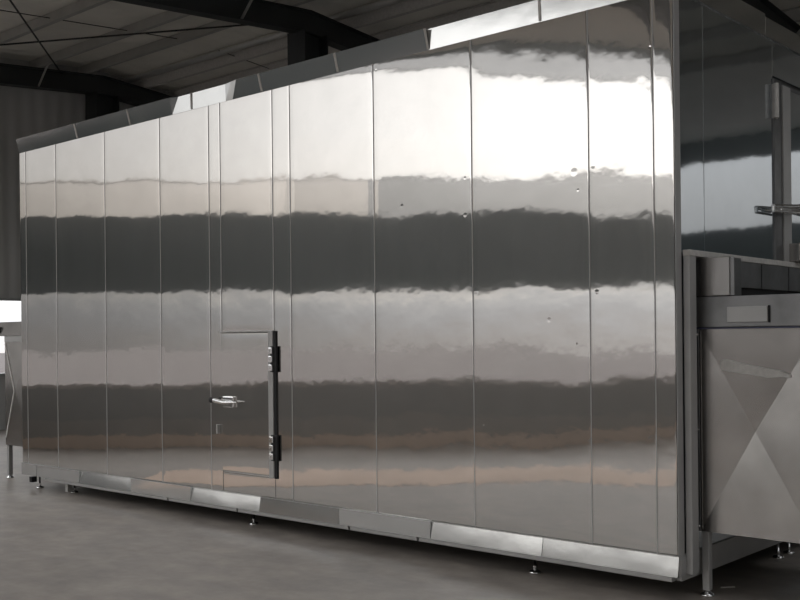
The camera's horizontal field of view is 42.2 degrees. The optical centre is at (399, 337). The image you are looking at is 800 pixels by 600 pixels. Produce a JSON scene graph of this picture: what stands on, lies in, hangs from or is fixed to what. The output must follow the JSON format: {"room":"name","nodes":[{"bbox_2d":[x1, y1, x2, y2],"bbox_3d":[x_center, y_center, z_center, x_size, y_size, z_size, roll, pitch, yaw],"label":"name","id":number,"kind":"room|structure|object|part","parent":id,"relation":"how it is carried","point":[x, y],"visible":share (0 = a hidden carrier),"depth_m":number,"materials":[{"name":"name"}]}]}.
{"room":"processing plant","nodes":[
{"label":"processing plant","id":0,"kind":"room"},
{"bbox_2d":[0,57,167,429],"bbox_3d":[-3.926,-1.829,22.794,0.200,6.940,15.402,-1,0,42],"label":"wall","id":1,"kind":"structure","parent":0,"point":[24,112],"depth_m":19.11,"materials":[{"name":"grey metal"}]},
{"bbox_2d":[0,298,20,375],"bbox_3d":[-7.593,-0.010,18.580,0.190,1.420,3.060,-1,0,42],"label":"window","id":2,"kind":"structure","parent":1,"relation":"in","point":[1,299],"depth_m":18.96,"materials":[{"name":"paint"}]},
{"bbox_2d":[0,430,799,599],"bbox_3d":[-1.983,1.721,6.678,24.100,0.200,36.918,-1,0,42],"label":"floor","id":3,"kind":"structure","parent":0,"point":[90,543],"depth_m":7.35,"materials":[{"name":"concrete"}]},
{"bbox_2d":[0,321,22,477],"bbox_3d":[-4.039,0.725,12.318,1.081,1.835,1.065,-1,0,42],"label":"trough","id":4,"kind":"object","parent":3,"relation":"on","point":[11,331],"visible":0.25,"depth_m":12.07,"materials":[{"name":"metal"}]},
{"bbox_3d":[-4.597,1.431,12.209,0.050,0.365,0.050,-1,0,42],"label":"leg","id":5,"kind":"part","parent":4,"relation":"part of","materials":[{"name":"metal"}]},
{"bbox_3d":[-4.402,0.651,11.998,0.655,1.210,0.075,-1,0,42],"label":"panel","id":6,"kind":"part","parent":4,"relation":"part of","materials":[{"name":"metal"}]},
{"bbox_2d":[85,91,118,119],"bbox_3d":[-5.754,-1.530,20.141,0.600,6.380,0.660,-1,0,42],"label":"steel column","id":7,"kind":"structure","parent":3,"relation":"on","point":[96,105],"depth_m":20.09,"materials":[{"name":"metal"}]},
{"bbox_2d":[0,63,188,106],"bbox_3d":[-3.601,-4.443,22.334,0.538,1.319,15.620,-1,0,42],"label":"rafter","id":8,"kind":"object","parent":7,"relation":"on","point":[11,75],"visible":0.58,"depth_m":19.68,"materials":[{"name":"paint"}]},
{"bbox_2d":[9,0,62,74],"bbox_3d":[-5.702,-4.785,15.870,0.028,0.377,7.391,-1,0,-10],"label":"rod","id":9,"kind":"object","parent":8,"relation":"attached to","point":[11,2],"visible":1,"depth_m":16.40,"materials":[{"name":"metal"}]},
{"bbox_2d":[287,28,327,64],"bbox_3d":[-1.414,-1.575,16.270,0.600,6.380,0.660,-1,0,42],"label":"steel column","id":10,"kind":"structure","parent":3,"relation":"on","point":[301,46],"depth_m":16.19,"materials":[{"name":"metal"}]},
{"bbox_2d":[113,0,401,50],"bbox_3d":[-0.990,-4.470,16.526,0.538,1.319,20.812,-1,0,42],"label":"rafter","id":11,"kind":"object","parent":10,"relation":"on","point":[264,14],"visible":0.48,"depth_m":15.65,"materials":[{"name":"paint"}]},
{"bbox_2d":[30,11,189,67],"bbox_3d":[2.067,-5.158,11.322,24.030,0.190,0.150,-1,0,42],"label":"roof purlin","id":12,"kind":"structure","parent":11,"relation":"on","point":[166,17],"depth_m":17.56,"materials":[{"name":"metal"}]},
{"bbox_2d":[62,20,126,30],"bbox_3d":[-4.991,-5.044,16.681,0.016,0.121,1.401,-1,0,42],"label":"rod","id":13,"kind":"object","parent":12,"relation":"attached to","point":[62,20],"visible":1,"depth_m":16.74,"materials":[{"name":"metal"}]},
{"bbox_2d":[0,24,247,45],"bbox_3d":[-4.857,-4.889,16.817,7.269,0.347,0.028,-1,0,5],"label":"rod","id":14,"kind":"object","parent":11,"relation":"attached to","point":[239,24],"visible":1,"depth_m":16.77,"materials":[{"name":"metal"}]},
{"bbox_2d":[78,0,313,73],"bbox_3d":[2.732,-5.240,12.068,24.030,0.190,0.150,-1,0,42],"label":"roof purlin","id":15,"kind":"structure","parent":11,"relation":"on","point":[189,35],"depth_m":18.24,"materials":[{"name":"metal"}]},
{"bbox_2d":[134,0,454,88],"bbox_3d":[3.578,-5.194,13.016,24.030,0.190,0.150,-1,0,42],"label":"roof purlin","id":16,"kind":"structure","parent":11,"relation":"on","point":[405,7],"depth_m":18.34,"materials":[{"name":"grey metal"}]},
{"bbox_2d":[781,6,799,22],"bbox_3d":[5.998,-4.900,15.725,24.030,0.190,0.150,-1,0,42],"label":"roof purlin","id":17,"kind":"structure","parent":11,"relation":"on","point":[793,13],"depth_m":15.73,"materials":[{"name":"metal"}]},
{"bbox_2d":[16,0,799,581],"bbox_3d":[0.289,-0.315,10.420,7.879,3.824,4.681,-1,0,42],"label":"enclosure","id":18,"kind":"object","parent":3,"relation":"on","point":[423,285],"visible":0.99,"depth_m":7.49,"materials":[{"name":"metal"}]},
{"bbox_3d":[-4.101,-0.337,11.320,0.123,3.398,0.018,-1,0,42],"label":"wall panel","id":19,"kind":"part","parent":18,"relation":"part of","materials":[{"name":"metal"}]},
{"bbox_3d":[-4.016,1.427,11.252,0.314,0.127,0.034,-1,0,42],"label":"trim","id":20,"kind":"part","parent":18,"relation":"part of","materials":[{"name":"metal"}]},
{"bbox_3d":[-3.822,-0.340,11.071,0.614,3.398,0.018,-1,0,42],"label":"wall panel","id":21,"kind":"part","parent":18,"relation":"part of","materials":[{"name":"metal"}]},
{"bbox_3d":[-3.727,-2.102,10.964,1.185,0.147,0.091,-1,0,42],"label":"trim","id":22,"kind":"part","parent":18,"relation":"part of","materials":[{"name":"metal"}]},
{"bbox_3d":[-3.580,1.422,10.863,0.845,0.127,0.034,-1,0,42],"label":"trim","id":23,"kind":"part","parent":18,"relation":"part of","materials":[{"name":"metal"}]},
{"bbox_3d":[-3.248,-0.346,10.558,0.914,3.398,0.019,-1,0,42],"label":"wall panel","id":24,"kind":"part","parent":18,"relation":"part of","materials":[{"name":"metal"}]},
{"bbox_3d":[-2.933,-2.110,10.255,0.936,0.147,0.091,-1,0,42],"label":"trim","id":25,"kind":"part","parent":18,"relation":"part of","materials":[{"name":"metal"}]},
{"bbox_3d":[-2.919,1.415,10.274,0.915,0.127,0.034,-1,0,42],"label":"trim","id":26,"kind":"part","parent":18,"relation":"part of","materials":[{"name":"metal"}]},
{"bbox_3d":[-2.561,-0.353,9.946,0.914,3.398,0.018,-1,0,42],"label":"wall panel","id":27,"kind":"part","parent":18,"relation":"part of","materials":[{"name":"metal"}]},
{"bbox_3d":[-2.224,-2.117,9.623,0.956,0.147,0.091,-1,0,42],"label":"trim","id":28,"kind":"part","parent":18,"relation":"part of","materials":[{"name":"metal"}]},
{"bbox_3d":[-2.225,1.408,9.655,0.935,0.127,0.034,-1,0,42],"label":"trim","id":29,"kind":"part","parent":18,"relation":"part of","materials":[{"name":"metal"}]},
{"bbox_3d":[-1.945,-0.360,9.396,0.724,3.398,0.018,-1,0,42],"label":"wall panel","id":30,"kind":"part","parent":18,"relation":"part of","materials":[{"name":"metal"}]},
{"bbox_3d":[-1.613,-0.363,9.100,0.154,3.398,0.018,-1,0,42],"label":"wall panel","id":31,"kind":"part","parent":18,"relation":"part of","materials":[{"name":"metal"}]},
{"bbox_3d":[-1.524,1.401,9.029,0.935,0.127,0.034,-1,0,42],"label":"trim","id":32,"kind":"part","parent":18,"relation":"part of","materials":[{"name":"metal"}]},
{"bbox_3d":[-1.508,-2.125,8.983,0.956,0.147,0.092,-1,0,42],"label":"trim","id":33,"kind":"part","parent":18,"relation":"part of","materials":[{"name":"metal"}]},
{"bbox_3d":[-1.313,0.554,8.837,0.629,1.202,0.024,-1,0,42],"label":"inspection door","id":34,"kind":"part","parent":18,"relation":"part of","materials":[{"name":"metal"}]},
{"bbox_3d":[-1.305,-1.058,8.819,0.679,2.014,0.018,-1,0,42],"label":"wall panel","id":35,"kind":"part","parent":18,"relation":"part of","materials":[{"name":"metal"}]},
{"bbox_3d":[-1.281,1.246,8.819,0.679,0.174,0.018,-1,0,42],"label":"wall panel","id":36,"kind":"part","parent":18,"relation":"part of","materials":[{"name":"metal"}]},
{"bbox_3d":[-0.962,-0.370,8.519,0.209,3.398,0.018,-1,0,42],"label":"wall panel","id":37,"kind":"part","parent":18,"relation":"part of","materials":[{"name":"metal"}]},
{"bbox_3d":[-0.814,-2.132,8.364,0.896,0.147,0.092,-1,0,42],"label":"trim","id":38,"kind":"part","parent":18,"relation":"part of","materials":[{"name":"metal"}]},
{"bbox_3d":[-0.819,1.393,8.400,0.945,0.127,0.034,-1,0,42],"label":"trim","id":39,"kind":"part","parent":18,"relation":"part of","materials":[{"name":"metal"}]},
{"bbox_3d":[-0.533,-0.374,8.137,0.929,3.398,0.018,-1,0,42],"label":"wall panel","id":40,"kind":"part","parent":18,"relation":"part of","materials":[{"name":"metal"}]},
{"bbox_3d":[-0.135,-2.139,7.758,0.916,0.147,0.092,-1,0,42],"label":"trim","id":41,"kind":"part","parent":18,"relation":"part of","materials":[{"name":"metal"}]},
{"bbox_3d":[-0.117,1.386,7.774,0.925,0.127,0.034,-1,0,42],"label":"trim","id":42,"kind":"part","parent":18,"relation":"part of","materials":[{"name":"metal"}]},
{"bbox_3d":[0.164,-0.382,7.515,0.926,3.398,0.019,-1,0,42],"label":"wall panel","id":43,"kind":"part","parent":18,"relation":"part of","materials":[{"name":"metal"}]},
{"bbox_3d":[0.577,-2.147,7.145,0.956,0.147,0.061,-1,0,42],"label":"trim","id":44,"kind":"part","parent":18,"relation":"part of","materials":[{"name":"metal"}]},
{"bbox_3d":[0.586,1.378,7.147,0.950,0.127,0.034,-1,0,42],"label":"trim","id":45,"kind":"part","parent":18,"relation":"part of","materials":[{"name":"metal"}]},
{"bbox_3d":[0.860,-0.389,6.893,0.930,3.398,0.020,-1,0,42],"label":"wall panel","id":46,"kind":"part","parent":18,"relation":"part of","materials":[{"name":"metal"}]},
{"bbox_3d":[1.290,-2.154,6.508,0.948,0.147,0.061,-1,0,42],"label":"trim","id":47,"kind":"part","parent":18,"relation":"part of","materials":[{"name":"metal"}]},
{"bbox_3d":[1.305,1.371,6.506,0.966,0.127,0.034,-1,0,42],"label":"trim","id":48,"kind":"part","parent":18,"relation":"part of","materials":[{"name":"metal"}]},
{"bbox_3d":[1.379,-0.395,6.431,0.447,3.398,0.019,-1,0,42],"label":"wall panel","id":49,"kind":"part","parent":18,"relation":"part of","materials":[{"name":"metal"}]},
{"bbox_3d":[1.598,-0.397,6.236,0.128,3.398,0.019,-1,0,42],"label":"wall panel","id":50,"kind":"part","parent":18,"relation":"part of","materials":[{"name":"metal"}]},
{"bbox_3d":[1.775,-0.399,6.348,0.018,3.398,0.376,-1,0,42],"label":"wall panel","id":51,"kind":"part","parent":18,"relation":"part of","materials":[{"name":"metal"}]},
{"bbox_3d":[3.196,1.351,7.903,0.012,0.127,4.590,-1,0,42],"label":"trim","id":52,"kind":"part","parent":18,"relation":"part of","materials":[{"name":"metal"}]},
{"bbox_3d":[2.073,-2.167,6.695,0.032,0.157,1.356,-1,0,42],"label":"trim","id":53,"kind":"part","parent":18,"relation":"part of","materials":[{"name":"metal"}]},
{"bbox_3d":[2.268,-0.404,6.900,0.018,3.398,1.097,-1,0,42],"label":"wall panel","id":54,"kind":"part","parent":18,"relation":"part of","materials":[{"name":"metal"}]},
{"bbox_3d":[2.938,-2.167,7.665,0.032,0.137,1.236,-1,0,42],"label":"trim","id":55,"kind":"part","parent":18,"relation":"part of","materials":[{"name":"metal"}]},
{"bbox_3d":[3.100,-1.982,7.851,0.018,0.259,1.447,-1,0,42],"label":"wall panel","id":56,"kind":"part","parent":18,"relation":"part of","materials":[{"name":"metal"}]},
{"bbox_3d":[2.782,-0.727,7.449,0.021,2.155,0.140,-1,0,42],"label":"door post","id":57,"kind":"part","parent":18,"relation":"part of","materials":[{"name":"metal"}]},
{"bbox_3d":[3.208,-0.719,7.934,0.011,2.150,1.140,-1,0,42],"label":"access door","id":58,"kind":"part","parent":18,"relation":"part of","materials":[{"name":"metal"}]},
{"bbox_2d":[683,249,799,596],"bbox_3d":[3.041,0.512,6.537,1.596,2.112,2.225,-1,0,42],"label":"machine","id":59,"kind":"object","parent":3,"relation":"on","point":[742,362],"visible":1,"depth_m":6.21,"materials":[{"name":"metal"}]},
{"bbox_3d":[1.757,0.452,6.254,0.043,1.940,0.085,-1,0,42],"label":"corner post","id":60,"kind":"part","parent":59,"relation":"part of","materials":[{"name":"metal"}]},
{"bbox_3d":[1.885,1.363,6.353,0.045,0.365,0.045,-1,0,42],"label":"leg","id":61,"kind":"part","parent":59,"relation":"part of","materials":[{"name":"metal"}]},
{"bbox_3d":[1.901,-0.371,6.286,0.216,0.234,0.024,-1,0,42],"label":"corner plate","id":62,"kind":"part","parent":59,"relation":"part of","materials":[{"name":"metal"}]},
{"bbox_2d":[683,249,799,291],"bbox_3d":[2.460,-0.434,7.046,0.050,0.207,2.225,-1,0,42],"label":"conveyor","id":63,"kind":"object","parent":59,"relation":"attached to","point":[757,274],"depth_m":6.90,"materials":[{"name":"metal"}]},
{"bbox_3d":[2.052,-0.140,6.122,0.248,0.093,0.012,-1,0,42],"label":"plate","id":64,"kind":"part","parent":59,"relation":"part of","materials":[{"name":"metal"}]},
{"bbox_3d":[2.109,0.560,6.114,0.713,1.235,0.067,-1,0,42],"label":"panel","id":65,"kind":"part","parent":59,"relation":"part of","materials":[{"name":"metal"}]},
{"bbox_2d":[0,0,799,90],"bbox_3d":[-2.047,-4.362,6.678,24.700,2.034,37.518,-1,0,42],"label":"ceiling","id":66,"kind":"structure","parent":0,"point":[113,14],"depth_m":17.61,"materials":[{"name":"grey metal"}]},
{"bbox_2d":[121,0,404,82],"bbox_3d":[3.377,-5.226,12.806,23.950,0.109,0.109,-1,0,42],"label":"roof purlin","id":67,"kind":"object","parent":66,"relation":"attached to","point":[381,3],"visible":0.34,"depth_m":18.22,"materials":[{"name":"grey metal"}]},
{"bbox_3d":[10.338,-1.499,20.528,24.100,5.981,0.200,-1,0,42],"label":"wall","id":68,"kind":"structure","parent":0,"visible":0},
{"bbox_2d":[742,0,799,35],"bbox_3d":[1.622,-4.411,10.719,0.538,1.493,26.003,-1,0,42],"label":"rafter","id":69,"kind":"object","parent":68,"relation":"attached to","point":[771,11],"visible":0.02,"depth_m":15.34,"materials":[{"name":"paint"}]},
{"bbox_2d":[0,0,111,43],"bbox_3d":[1.136,-5.043,10.277,24.030,0.190,0.150,-1,0,42],"label":"roof purlin","id":70,"kind":"structure","parent":69,"relation":"on","point":[80,6],"depth_m":16.10,"materials":[{"name":"metal"}]},
{"bbox_2d":[0,10,49,18],"bbox_3d":[-5.922,-4.929,15.636,0.016,0.121,1.401,-1,0,42],"label":"rod","id":71,"kind":"object","parent":70,"relation":"attached to","point":[0,10],"visible":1,"depth_m":15.86,"materials":[{"name":"metal"}]},
{"bbox_2d":[166,0,533,96],"bbox_3d":[4.131,-5.127,13.635,24.030,0.190,0.150,-1,0,42],"label":"roof purlin","id":72,"kind":"structure","parent":69,"relation":"on","point":[491,6],"depth_m":17.32,"materials":[{"name":"grey metal"}]},
{"label":"outside","id":73,"kind":"structure","parent":0,"visible":0},
{"bbox_2d":[0,353,4,372],"bbox_3d":[-24.960,2.142,-23.665,320.000,0.140,320.000,-1,0,42],"label":"ground","id":74,"kind":"structure","parent":73,"point":[2,355],"depth_m":89.58,"materials":[{"name":"grey concrete"}]}
]}

